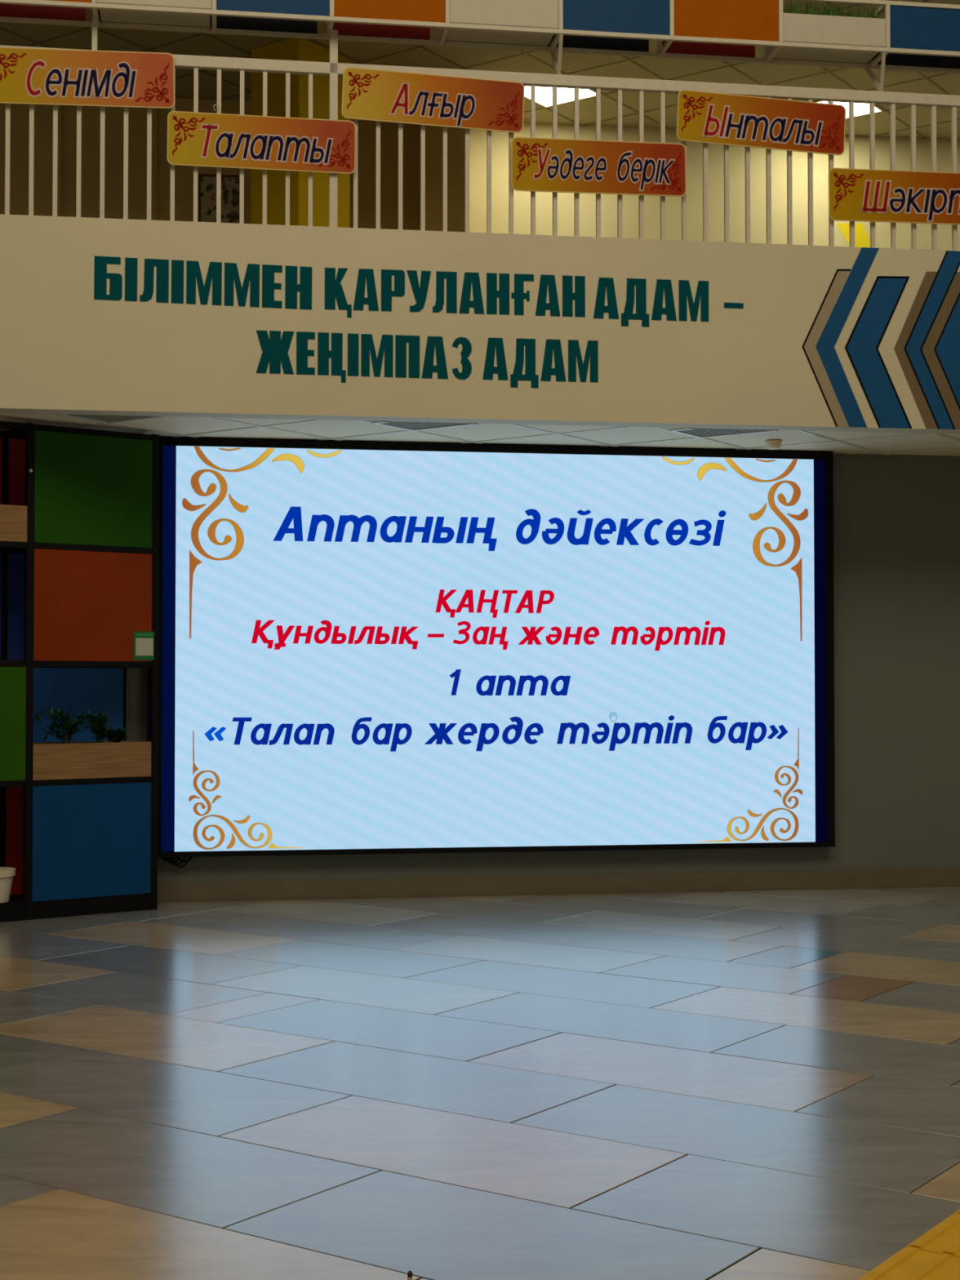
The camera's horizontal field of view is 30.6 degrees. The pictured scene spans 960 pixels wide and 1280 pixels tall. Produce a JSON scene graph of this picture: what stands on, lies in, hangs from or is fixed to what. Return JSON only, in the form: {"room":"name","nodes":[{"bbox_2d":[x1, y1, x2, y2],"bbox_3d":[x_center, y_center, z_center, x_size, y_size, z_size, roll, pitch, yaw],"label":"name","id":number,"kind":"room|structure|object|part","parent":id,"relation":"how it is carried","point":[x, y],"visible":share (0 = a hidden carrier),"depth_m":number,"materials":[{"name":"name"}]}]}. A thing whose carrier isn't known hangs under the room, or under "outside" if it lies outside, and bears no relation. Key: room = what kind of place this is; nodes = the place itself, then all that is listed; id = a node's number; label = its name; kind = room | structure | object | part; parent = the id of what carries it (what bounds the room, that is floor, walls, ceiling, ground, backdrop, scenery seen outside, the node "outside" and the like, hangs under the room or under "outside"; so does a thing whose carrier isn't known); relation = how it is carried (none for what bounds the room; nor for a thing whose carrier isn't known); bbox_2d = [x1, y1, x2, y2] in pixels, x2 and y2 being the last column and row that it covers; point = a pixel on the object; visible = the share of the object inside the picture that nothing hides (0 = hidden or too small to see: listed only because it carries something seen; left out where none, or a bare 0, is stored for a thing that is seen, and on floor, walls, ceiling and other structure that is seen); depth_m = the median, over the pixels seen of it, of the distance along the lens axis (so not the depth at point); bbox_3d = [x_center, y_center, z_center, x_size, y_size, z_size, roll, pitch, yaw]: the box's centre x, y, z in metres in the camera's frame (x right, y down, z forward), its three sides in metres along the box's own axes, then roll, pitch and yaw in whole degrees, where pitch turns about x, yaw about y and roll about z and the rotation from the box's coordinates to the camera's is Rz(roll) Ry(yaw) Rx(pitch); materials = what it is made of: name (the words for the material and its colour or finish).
{"room":"school lobby","nodes":[
{"label":"school lobby","id":0,"kind":"room"},
{"bbox_2d":[0,97,420,230],"bbox_3d":[-3.328,-3.155,15.004,6.352,3.010,0.180,0,-1,-7],"label":"wall","id":1,"kind":"structure","parent":0,"point":[20,113],"depth_m":15.01,"materials":[{"name":"beige paint"}]},
{"bbox_2d":[198,173,239,223],"bbox_3d":[-2.237,-3.764,15.083,0.364,0.475,0.022,0,-1,-7],"label":"wall picture","id":2,"kind":"object","parent":1,"relation":"attached to","point":[230,184],"visible":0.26,"depth_m":15.07,"materials":[{"name":"brown"}]},
{"bbox_2d":[425,124,464,231],"bbox_3d":[-0.315,-3.153,15.113,0.440,3.010,1.044,0,-1,0],"label":"wall pier","id":3,"kind":"object","parent":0,"point":[433,134],"depth_m":14.62,"materials":[{"name":"paint"}]},
{"bbox_2d":[0,886,959,1279],"bbox_3d":[0.000,1.469,4.595,18.000,0.150,15.259,0,-1,0],"label":"floor","id":4,"kind":"structure","parent":0,"point":[739,1085],"depth_m":5.49,"materials":[{"name":"tile"}]},
{"bbox_2d":[0,421,159,922],"bbox_3d":[-2.871,0.165,9.481,2.258,2.698,0.440,1,-2,-36],"label":"cube shelf","id":5,"kind":"object","parent":4,"relation":"on","point":[78,833],"visible":1,"depth_m":9.76,"materials":[{"name":"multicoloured wood"}]},
{"bbox_3d":[-2.970,-0.191,9.626,0.697,0.610,0.016,1,-2,-36],"label":"panel","id":6,"kind":"part","parent":5,"relation":"part of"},
{"bbox_3d":[-2.970,-0.836,9.642,0.697,0.612,0.016,1,-2,-36],"label":"panel","id":7,"kind":"part","parent":5,"relation":"part of","materials":[{"name":"wood"}]},
{"bbox_2d":[0,866,15,902],"bbox_3d":[-2.628,1.329,9.493,0.220,0.176,0.220,0,-1,0],"label":"flower pot","id":8,"kind":"object","parent":5,"relation":"on","point":[6,873],"visible":1,"depth_m":9.45,"materials":[{"name":"white ceramic"}]},
{"bbox_3d":[-2.628,1.346,9.492,0.196,0.141,0.196,0,-1,0],"label":"pot","id":9,"kind":"part","parent":8,"relation":"part of","materials":[{"name":"white ceramic"}]},
{"bbox_3d":[-2.748,0.448,9.304,0.697,0.614,0.016,1,-2,-36],"label":"door","id":10,"kind":"part","parent":5,"relation":"part of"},
{"bbox_3d":[-2.371,-0.180,10.059,0.697,0.610,0.016,1,-2,-36],"label":"panel","id":11,"kind":"part","parent":5,"relation":"part of","materials":[{"name":"orange wood"}]},
{"bbox_3d":[-2.371,-0.826,10.075,0.697,0.612,0.016,1,-2,-36],"label":"panel","id":12,"kind":"part","parent":5,"relation":"part of","materials":[{"name":"green wood"}]},
{"bbox_3d":[-2.371,1.120,10.027,0.697,0.625,0.016,1,-2,-36],"label":"panel","id":13,"kind":"part","parent":5,"relation":"part of","materials":[{"name":"blue wood"}]},
{"bbox_2d":[33,704,106,743],"bbox_3d":[-2.299,0.478,9.758,0.450,0.241,0.158,1,-2,-42],"label":"potted plant","id":14,"kind":"object","parent":5,"relation":"on","point":[68,725],"visible":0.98,"depth_m":9.74,"materials":[{"name":"green plant"}]},
{"bbox_3d":[-2.371,0.467,10.043,0.697,0.614,0.016,1,-2,-36],"label":"panel","id":15,"kind":"part","parent":5,"relation":"part of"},
{"bbox_3d":[-2.149,1.113,9.721,0.697,0.625,0.016,1,-2,-36],"label":"door","id":16,"kind":"part","parent":5,"relation":"part of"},
{"bbox_3d":[-2.149,-0.188,9.753,0.697,0.610,0.016,1,-2,-36],"label":"door","id":17,"kind":"part","parent":5,"relation":"part of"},
{"bbox_3d":[-2.149,-0.833,9.769,0.697,0.612,0.016,1,-2,-36],"label":"door","id":18,"kind":"part","parent":5,"relation":"part of","materials":[{"name":"green wood"}]},
{"bbox_2d":[80,710,115,742],"bbox_3d":[-2.140,0.496,9.848,0.219,0.210,0.153,1,-2,-23],"label":"potted plant","id":19,"kind":"object","parent":5,"relation":"on","point":[98,718],"visible":0.97,"depth_m":9.84,"materials":[{"name":"green plant"}]},
{"bbox_2d":[106,727,128,742],"bbox_3d":[-2.074,0.549,9.933,0.180,0.140,0.147,0,-1,-19],"label":"potted plant","id":20,"kind":"object","parent":5,"relation":"on","point":[119,735],"visible":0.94,"depth_m":9.92,"materials":[{"name":"green plant"}]},
{"bbox_2d":[133,631,154,659],"bbox_3d":[-1.900,0.032,9.915,0.123,0.161,0.002,1,-2,-36],"label":"card","id":21,"kind":"object","parent":5,"relation":"attached to","point":[144,642],"visible":1,"depth_m":9.91,"materials":[{"name":"green paper"}]},
{"bbox_2d":[407,1271,413,1277],"bbox_3d":[-0.151,1.368,3.784,0.011,0.012,0.011,-1,-2,22],"label":"crumb","id":22,"kind":"object","parent":4,"relation":"on","point":[410,1273],"visible":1,"depth_m":3.78,"materials":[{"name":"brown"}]},
{"bbox_2d":[857,1208,959,1279],"bbox_3d":[1.377,1.374,4.040,0.601,0.011,4.225,-1,-2,35],"label":"tactile strip","id":23,"kind":"object","parent":4,"relation":"on","point":[935,1255],"visible":1,"depth_m":3.87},
{"bbox_2d":[0,213,959,434],"bbox_3d":[0.068,-1.713,9.656,18.000,1.022,0.164,0,-1,-9],"label":"fascia","id":24,"kind":"structure","parent":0,"point":[99,316],"depth_m":9.56,"materials":[{"name":"paint"}]},
{"bbox_2d":[0,29,959,251],"bbox_3d":[0.074,-2.765,9.645,16.000,1.082,0.044,0,-1,-9],"label":"balcony railing","id":25,"kind":"object","parent":24,"relation":"on","point":[332,68],"visible":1,"depth_m":9.64,"materials":[{"name":"white metal"}]},
{"bbox_2d":[0,46,174,108],"bbox_3d":[-2.110,-2.976,9.279,0.977,0.312,0.008,0,-1,-9],"label":"board","id":26,"kind":"object","parent":25,"relation":"attached to","point":[28,76],"visible":1,"depth_m":9.28,"materials":[{"name":"brown plastic"}]},
{"bbox_2d":[167,103,355,173],"bbox_3d":[-1.169,-2.698,9.415,1.006,0.351,0.019,0,-1,-9],"label":"board","id":27,"kind":"object","parent":25,"relation":"attached to","point":[196,139],"visible":1,"depth_m":9.41,"materials":[{"name":"brown plastic"}]},
{"bbox_3d":[-0.795,-2.768,9.514,0.044,1.082,0.044,0,-1,-9],"label":"post","id":28,"kind":"part","parent":25,"relation":"part of","materials":[{"name":"white metal"}]},
{"bbox_2d":[341,66,524,133],"bbox_3d":[-0.252,-2.943,9.557,1.004,0.315,0.008,0,-1,-9],"label":"board","id":29,"kind":"object","parent":25,"relation":"attached to","point":[367,94],"visible":1,"depth_m":9.55,"materials":[{"name":"brown plastic"}]},
{"bbox_2d":[0,0,959,91],"bbox_3d":[0.420,-3.364,9.704,9.997,0.479,0.290,0,-1,-9],"label":"handrail","id":30,"kind":"object","parent":25,"relation":"attached to","point":[912,37],"visible":1,"depth_m":9.67,"materials":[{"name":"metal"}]},
{"bbox_3d":[-2.398,-3.457,9.418,0.546,0.242,0.006,0,-1,-9],"label":"panel","id":31,"kind":"part","parent":30,"relation":"part of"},
{"bbox_3d":[-2.334,-3.463,9.159,0.596,0.242,0.006,0,-1,-9],"label":"panel","id":32,"kind":"part","parent":30,"relation":"part of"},
{"bbox_3d":[-2.052,-3.224,9.337,0.028,0.179,0.028,0,-1,-9],"label":"post","id":33,"kind":"part","parent":30,"relation":"part of","materials":[{"name":"white metal"}]},
{"bbox_3d":[-1.165,-3.452,9.602,0.546,0.242,0.006,0,-1,-9],"label":"panel","id":34,"kind":"part","parent":30,"relation":"part of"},
{"bbox_3d":[-1.101,-3.458,9.344,0.596,0.242,0.006,0,-1,-9],"label":"panel","id":35,"kind":"part","parent":30,"relation":"part of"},
{"bbox_3d":[-0.549,-3.450,9.695,0.546,0.242,0.006,0,-1,-9],"label":"panel","id":36,"kind":"part","parent":30,"relation":"part of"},
{"bbox_3d":[-0.485,-3.456,9.436,0.596,0.242,0.006,0,-1,-9],"label":"panel","id":37,"kind":"part","parent":30,"relation":"part of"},
{"bbox_3d":[0.684,-3.445,9.879,0.546,0.242,0.006,0,-1,-9],"label":"panel","id":38,"kind":"part","parent":30,"relation":"part of","materials":[{"name":"black plastic"}]},
{"bbox_3d":[0.748,-3.451,9.621,0.596,0.242,0.006,0,-1,-9],"label":"panel","id":39,"kind":"part","parent":30,"relation":"part of","materials":[{"name":"blue"}]},
{"bbox_3d":[1.301,-3.443,9.972,0.546,0.242,0.006,0,-1,-9],"label":"panel","id":40,"kind":"part","parent":30,"relation":"part of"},
{"bbox_3d":[1.365,-3.449,9.713,0.596,0.242,0.006,0,-1,-9],"label":"panel","id":41,"kind":"part","parent":30,"relation":"part of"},
{"bbox_3d":[2.534,-3.438,10.156,0.546,0.242,0.006,0,-1,-9],"label":"panel","id":42,"kind":"part","parent":30,"relation":"part of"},
{"bbox_3d":[2.598,-3.445,9.898,0.596,0.242,0.006,0,-1,-9],"label":"panel","id":43,"kind":"part","parent":30,"relation":"part of","materials":[{"name":"blue plastic"}]},
{"bbox_3d":[0.074,-3.095,9.653,16.000,0.062,0.044,0,-1,-9],"label":"handrail","id":44,"kind":"part","parent":25,"relation":"part of","materials":[{"name":"white metal"}]},
{"bbox_2d":[511,137,686,196],"bbox_3d":[0.659,-2.613,9.685,0.988,0.303,0.008,0,-1,-9],"label":"board","id":45,"kind":"object","parent":25,"relation":"attached to","point":[553,165],"visible":1,"depth_m":9.68,"materials":[{"name":"brown plastic"}]},
{"bbox_2d":[676,89,845,155],"bbox_3d":[1.580,-2.901,9.830,0.984,0.328,0.008,0,-1,-9],"label":"board","id":46,"kind":"object","parent":25,"relation":"attached to","point":[702,117],"visible":1,"depth_m":9.83,"materials":[{"name":"brown plastic"}]},
{"bbox_2d":[828,168,959,224],"bbox_3d":[2.509,-2.514,9.960,1.103,0.305,0.008,0,-1,-9],"label":"board","id":47,"kind":"object","parent":25,"relation":"attached to","point":[865,195],"visible":1,"depth_m":9.93,"materials":[{"name":"brown"}]},
{"bbox_2d":[0,0,959,139],"bbox_3d":[0.500,-4.795,12.635,12.858,0.152,6.201,0,-1,-7],"label":"ceiling","id":48,"kind":"structure","parent":0,"point":[19,34],"depth_m":14.37,"materials":[{"name":"beige paint"}]},
{"bbox_3d":[-3.888,-4.711,13.715,0.578,0.027,0.578,-1,-2,35],"label":"panel","id":49,"kind":"part","parent":48,"relation":"part of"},
{"bbox_3d":[-3.541,-4.698,14.205,0.578,0.026,0.578,-1,-2,35],"label":"panel","id":50,"kind":"part","parent":48,"relation":"part of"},
{"bbox_3d":[-3.398,-4.719,13.368,0.578,0.027,0.578,-1,-2,35],"label":"panel","id":51,"kind":"part","parent":48,"relation":"part of","materials":[{"name":"beige paint"}]},
{"bbox_3d":[-2.908,-4.727,13.022,0.578,0.027,0.578,-1,-2,35],"label":"panel","id":52,"kind":"part","parent":48,"relation":"part of","materials":[{"name":"beige"}]},
{"bbox_3d":[-3.051,-4.707,13.858,0.578,0.027,0.578,-1,-2,35],"label":"panel","id":53,"kind":"part","parent":48,"relation":"part of","materials":[{"name":"beige paint"}]},
{"bbox_3d":[-2.562,-4.715,13.511,0.578,0.027,0.578,-1,-2,35],"label":"panel","id":54,"kind":"part","parent":48,"relation":"part of","materials":[{"name":"beige paint"}]},
{"bbox_3d":[-2.705,-4.694,14.348,0.578,0.026,0.578,-1,-2,35],"label":"panel","id":55,"kind":"part","parent":48,"relation":"part of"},
{"bbox_3d":[-2.215,-4.703,14.001,0.578,0.027,0.578,-1,-2,35],"label":"panel","id":56,"kind":"part","parent":48,"relation":"part of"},
{"bbox_3d":[-2.358,-4.683,14.837,0.806,0.027,0.806,0,-1,0],"label":"panel","id":57,"kind":"part","parent":48,"relation":"part of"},
{"bbox_3d":[-2.072,-4.724,13.165,0.578,0.027,0.578,-1,-2,35],"label":"panel","id":58,"kind":"part","parent":48,"relation":"part of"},
{"bbox_3d":[-1.868,-4.691,14.490,0.578,0.027,0.578,-1,-2,35],"label":"panel","id":59,"kind":"part","parent":48,"relation":"part of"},
{"bbox_3d":[-2.011,-4.670,15.327,0.578,0.026,0.578,-1,-2,35],"label":"panel","id":60,"kind":"part","parent":48,"relation":"part of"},
{"bbox_3d":[-1.725,-4.712,13.654,0.578,0.027,0.578,-1,-2,35],"label":"panel","id":61,"kind":"part","parent":48,"relation":"part of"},
{"bbox_3d":[-1.236,-4.720,13.308,0.578,0.027,0.578,-1,-2,35],"label":"panel","id":62,"kind":"part","parent":48,"relation":"part of","materials":[{"name":"beige"}]},
{"bbox_3d":[-1.379,-4.700,14.144,0.578,0.027,0.578,-1,-2,35],"label":"panel","id":63,"kind":"part","parent":48,"relation":"part of","materials":[{"name":"beige"}]},
{"bbox_3d":[-0.889,-4.708,13.797,0.578,0.027,0.578,-1,-2,35],"label":"panel","id":64,"kind":"part","parent":48,"relation":"part of","materials":[{"name":"beige"}]},
{"bbox_3d":[-0.542,-4.696,14.287,0.578,0.027,0.578,-1,-2,35],"label":"panel","id":65,"kind":"part","parent":48,"relation":"part of","materials":[{"name":"beige"}]},
{"bbox_3d":[-0.399,-4.717,13.451,0.578,0.027,0.578,-1,-2,35],"label":"panel","id":66,"kind":"part","parent":48,"relation":"part of","materials":[{"name":"red"}]},
{"bbox_3d":[-0.052,-4.705,13.940,0.578,0.027,0.578,-1,-2,35],"label":"panel","id":67,"kind":"part","parent":48,"relation":"part of","materials":[{"name":"beige"}]},
{"bbox_3d":[0.294,-4.693,14.430,0.578,0.027,0.578,-1,-2,35],"label":"panel","id":68,"kind":"part","parent":48,"relation":"part of","materials":[{"name":"beige"}]},
{"bbox_3d":[0.151,-4.672,15.266,0.578,0.026,0.578,-1,-2,35],"label":"panel","id":69,"kind":"part","parent":48,"relation":"part of","materials":[{"name":"beige"}]},
{"bbox_3d":[0.491,-4.660,15.746,0.578,0.026,0.554,-1,-2,35],"label":"panel","id":70,"kind":"part","parent":48,"relation":"part of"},
{"bbox_2d":[524,85,601,107],"bbox_3d":[0.641,-4.670,14.919,0.576,0.020,0.576,-1,-2,35],"label":"recessed light","id":71,"kind":"object","parent":48,"relation":"in","point":[544,95],"visible":0.43,"depth_m":15.00,"materials":[{"name":"white"}]},
{"bbox_3d":[0.784,-4.701,14.083,0.578,0.027,0.578,-1,-2,35],"label":"panel","id":72,"kind":"part","parent":48,"relation":"part of","materials":[{"name":"beige"}]},
{"bbox_3d":[0.988,-4.668,15.409,0.578,0.027,0.578,-1,-2,35],"label":"panel","id":73,"kind":"part","parent":48,"relation":"part of","materials":[{"name":"beige"}]},
{"bbox_3d":[1.131,-4.689,14.573,0.578,0.027,0.578,-1,-2,35],"label":"panel","id":74,"kind":"part","parent":48,"relation":"part of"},
{"bbox_3d":[1.324,-4.661,15.700,0.739,0.027,0.409,0,-1,0],"label":"panel","id":75,"kind":"part","parent":48,"relation":"part of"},
{"bbox_3d":[1.274,-4.710,13.736,0.578,0.027,0.578,-1,-2,35],"label":"panel","id":76,"kind":"part","parent":48,"relation":"part of","materials":[{"name":"beige"}]},
{"bbox_3d":[1.477,-4.677,15.062,0.578,0.027,0.578,-1,-2,35],"label":"panel","id":77,"kind":"part","parent":48,"relation":"part of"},
{"bbox_3d":[1.824,-4.665,15.552,0.578,0.027,0.578,-1,-2,35],"label":"panel","id":78,"kind":"part","parent":48,"relation":"part of","materials":[{"name":"beige"}]},
{"bbox_3d":[1.620,-4.698,14.226,0.578,0.027,0.578,-1,-2,35],"label":"panel","id":79,"kind":"part","parent":48,"relation":"part of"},
{"bbox_3d":[1.967,-4.686,14.716,0.578,0.026,0.578,-1,-2,35],"label":"panel","id":80,"kind":"part","parent":48,"relation":"part of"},
{"bbox_3d":[2.110,-4.706,13.879,0.578,0.027,0.578,-1,-2,35],"label":"panel","id":81,"kind":"part","parent":48,"relation":"part of","materials":[{"name":"beige"}]},
{"bbox_3d":[2.457,-4.694,14.369,0.578,0.027,0.578,-1,-2,35],"label":"panel","id":82,"kind":"part","parent":48,"relation":"part of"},
{"bbox_3d":[2.253,-4.727,13.043,0.578,0.027,0.578,-1,-2,35],"label":"panel","id":83,"kind":"part","parent":48,"relation":"part of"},
{"bbox_3d":[2.804,-4.682,14.858,0.578,0.026,0.578,-1,-2,35],"label":"panel","id":84,"kind":"part","parent":48,"relation":"part of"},
{"bbox_3d":[2.946,-4.702,14.022,0.578,0.026,0.578,-1,-2,35],"label":"panel","id":85,"kind":"part","parent":48,"relation":"part of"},
{"bbox_3d":[2.743,-4.735,12.697,0.578,0.027,0.578,-1,-2,35],"label":"panel","id":86,"kind":"part","parent":48,"relation":"part of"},
{"bbox_2d":[815,101,884,119],"bbox_3d":[3.150,-4.659,15.348,0.576,0.020,0.576,-1,-2,35],"label":"recessed light","id":87,"kind":"object","parent":48,"relation":"in","point":[860,109],"visible":0.17,"depth_m":15.37,"materials":[{"name":"white"}]},
{"bbox_3d":[3.497,-4.658,15.838,0.578,0.027,0.578,-1,-2,35],"label":"panel","id":88,"kind":"part","parent":48,"relation":"part of","materials":[{"name":"beige"}]},
{"bbox_3d":[3.293,-4.691,14.512,0.578,0.027,0.578,-1,-2,35],"label":"panel","id":89,"kind":"part","parent":48,"relation":"part of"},
{"bbox_3d":[3.089,-4.724,13.186,0.578,0.027,0.578,-1,-2,35],"label":"panel","id":90,"kind":"part","parent":48,"relation":"part of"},
{"bbox_3d":[3.874,-4.652,16.047,0.508,0.027,0.253,0,-1,-7],"label":"panel","id":91,"kind":"part","parent":48,"relation":"part of","materials":[{"name":"beige"}]},
{"bbox_3d":[3.640,-4.679,15.001,0.578,0.027,0.578,-1,-2,35],"label":"panel","id":92,"kind":"part","parent":48,"relation":"part of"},
{"bbox_3d":[3.987,-4.666,15.491,0.578,0.027,0.578,-1,-2,35],"label":"panel","id":93,"kind":"part","parent":48,"relation":"part of","materials":[{"name":"beige"}]},
{"bbox_3d":[3.783,-4.699,14.165,0.578,0.027,0.578,-1,-2,35],"label":"panel","id":94,"kind":"part","parent":48,"relation":"part of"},
{"bbox_3d":[4.333,-4.654,15.980,0.578,0.027,0.578,-1,-2,35],"label":"panel","id":95,"kind":"part","parent":48,"relation":"part of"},
{"bbox_3d":[3.579,-4.732,12.839,0.578,0.027,0.578,-1,-2,35],"label":"panel","id":96,"kind":"part","parent":48,"relation":"part of","materials":[{"name":"beige"}]},
{"bbox_3d":[4.130,-4.687,14.655,0.578,0.027,0.578,-1,-2,35],"label":"panel","id":97,"kind":"part","parent":48,"relation":"part of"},
{"bbox_2d":[0,413,959,456],"bbox_3d":[0.264,-1.265,10.183,13.814,0.152,1.011,0,-1,-9],"label":"ceiling","id":98,"kind":"structure","parent":0,"point":[838,442],"depth_m":10.22,"materials":[{"name":"grey paint"}]},
{"bbox_3d":[-2.968,-1.211,9.989,0.578,0.026,0.578,-1,-2,35],"label":"panel","id":99,"kind":"part","parent":98,"relation":"part of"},
{"bbox_3d":[-2.478,-1.220,9.643,0.578,0.027,0.578,-1,-2,35],"label":"panel","id":100,"kind":"part","parent":98,"relation":"part of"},
{"bbox_2d":[56,413,160,423],"bbox_3d":[-2.025,-1.213,9.557,0.573,0.030,0.286,0,-1,-9],"label":"ceiling light","id":101,"kind":"object","parent":98,"relation":"in","point":[104,419],"visible":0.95,"depth_m":9.50,"materials":[{"name":"white plastic"}]},
{"bbox_3d":[-2.131,-1.208,10.132,0.578,0.027,0.578,-1,-2,35],"label":"panel","id":102,"kind":"part","parent":98,"relation":"part of","materials":[{"name":"white"}]},
{"bbox_3d":[-1.642,-1.216,9.785,0.578,0.027,0.578,-1,-2,35],"label":"panel","id":103,"kind":"part","parent":98,"relation":"part of","materials":[{"name":"white"}]},
{"bbox_3d":[-1.295,-1.204,10.275,0.578,0.027,0.578,-1,-2,35],"label":"panel","id":104,"kind":"part","parent":98,"relation":"part of","materials":[{"name":"white"}]},
{"bbox_3d":[-1.186,-1.218,9.693,0.610,0.026,0.305,0,-1,-9],"label":"panel","id":105,"kind":"part","parent":98,"relation":"part of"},
{"bbox_3d":[-0.805,-1.213,9.928,0.578,0.027,0.578,-1,-2,35],"label":"panel","id":106,"kind":"part","parent":98,"relation":"part of","materials":[{"name":"white"}]},
{"bbox_3d":[-0.458,-1.200,10.418,0.578,0.027,0.578,-1,-2,35],"label":"panel","id":107,"kind":"part","parent":98,"relation":"part of","materials":[{"name":"white"}]},
{"bbox_2d":[370,421,479,431],"bbox_3d":[-0.348,-1.207,9.826,0.643,0.030,0.320,0,-1,-9],"label":"ceiling light","id":108,"kind":"object","parent":98,"relation":"in","point":[410,426],"visible":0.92,"depth_m":9.77,"materials":[{"name":"white plastic"}]},
{"bbox_3d":[0.031,-1.209,10.071,0.578,0.027,0.578,-1,-2,35],"label":"panel","id":109,"kind":"part","parent":98,"relation":"part of","materials":[{"name":"white"}]},
{"bbox_3d":[0.378,-1.197,10.561,0.578,0.027,0.578,-1,-2,35],"label":"panel","id":110,"kind":"part","parent":98,"relation":"part of","materials":[{"name":"white"}]},
{"bbox_3d":[0.491,-1.212,9.962,0.680,0.027,0.340,0,-1,-9],"label":"panel","id":111,"kind":"part","parent":98,"relation":"part of","materials":[{"name":"white"}]},
{"bbox_3d":[0.868,-1.206,10.214,0.578,0.027,0.578,-1,-2,35],"label":"panel","id":112,"kind":"part","parent":98,"relation":"part of","materials":[{"name":"white"}]},
{"bbox_3d":[1.214,-1.194,10.704,0.578,0.027,0.578,-1,-2,35],"label":"panel","id":113,"kind":"part","parent":98,"relation":"part of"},
{"bbox_2d":[664,427,778,438],"bbox_3d":[1.329,-1.200,10.095,0.715,0.030,0.355,0,-1,-9],"label":"ceiling light","id":114,"kind":"object","parent":98,"relation":"in","point":[696,433],"visible":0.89,"depth_m":10.03,"materials":[{"name":"white plastic"}]},
{"bbox_3d":[1.704,-1.202,10.357,0.578,0.027,0.578,-1,-2,35],"label":"panel","id":115,"kind":"part","parent":98,"relation":"part of","materials":[{"name":"white"}]},
{"bbox_2d":[764,440,782,449],"bbox_3d":[1.746,-1.159,10.436,0.104,0.046,0.104,0,-1,0],"label":"smoke detector","id":116,"kind":"object","parent":98,"relation":"attached to","point":[771,444],"visible":1,"depth_m":10.40,"materials":[{"name":"white plastic"}]},
{"bbox_3d":[2.051,-1.190,10.847,0.578,0.026,0.578,-1,-2,35],"label":"panel","id":117,"kind":"part","parent":98,"relation":"part of","materials":[{"name":"white"}]},
{"bbox_3d":[2.168,-1.205,10.231,0.750,0.026,0.374,0,-1,-9],"label":"panel","id":118,"kind":"part","parent":98,"relation":"part of","materials":[{"name":"white"}]},
{"bbox_3d":[2.446,-1.185,11.048,0.167,0.027,0.164,-1,-2,35],"label":"panel","id":119,"kind":"part","parent":98,"relation":"part of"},
{"bbox_3d":[2.540,-1.198,10.504,0.806,0.027,0.798,0,-1,0],"label":"panel","id":120,"kind":"part","parent":98,"relation":"part of","materials":[{"name":"white"}]},
{"bbox_3d":[2.887,-1.187,10.990,0.578,0.027,0.578,-1,-2,35],"label":"panel","id":121,"kind":"part","parent":98,"relation":"part of","materials":[{"name":"white"}]},
{"bbox_3d":[3.006,-1.202,10.365,0.785,0.026,0.392,0,-1,-9],"label":"panel","id":122,"kind":"part","parent":98,"relation":"part of","materials":[{"name":"white"}]},
{"bbox_2d":[4,439,959,882],"bbox_3d":[0.564,0.037,10.814,18.000,3.020,0.200,0,-1,-9],"label":"wall","id":123,"kind":"structure","parent":0,"point":[896,517],"depth_m":11.02,"materials":[{"name":"paint"}]},
{"bbox_2d":[9,867,959,902],"bbox_3d":[0.582,1.489,10.670,18.000,0.117,0.020,0,-1,-9],"label":"baseboard","id":124,"kind":"structure","parent":123,"relation":"attached to","point":[361,888],"depth_m":10.64,"materials":[{"name":"stone"}]},
{"bbox_2d":[146,435,835,857],"bbox_3d":[0.121,0.045,10.588,4.187,2.456,0.104,0,-1,-9],"label":"led screen","id":125,"kind":"object","parent":123,"relation":"attached to","point":[365,646],"visible":1,"depth_m":10.53,"materials":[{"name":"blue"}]},
{"bbox_2d":[160,857,192,867],"bbox_3d":[-1.773,1.285,10.251,0.217,0.091,0.012,0,-1,-9],"label":"cable","id":126,"kind":"object","parent":125,"relation":"hanging from","point":[165,859],"visible":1,"depth_m":10.25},
{"bbox_2d":[469,122,959,251],"bbox_3d":[6.095,-3.169,16.486,12.581,3.110,0.153,0,-1,-7],"label":"wall","id":127,"kind":"structure","parent":0,"point":[477,138],"depth_m":15.95,"materials":[{"name":"paint"}]},
{"bbox_3d":[-0.525,-1.699,13.615,18.963,0.030,10.420,0,-1,0],"label":"floor","id":128,"kind":"structure","parent":0,"visible":0},
{"bbox_2d":[250,37,350,227],"bbox_3d":[-1.430,-3.180,13.980,0.500,3.009,0.620,-1,-2,35],"label":"column","id":129,"kind":"structure","parent":128,"relation":"on","point":[290,49],"depth_m":13.76,"materials":[{"name":"paint"}]}
]}

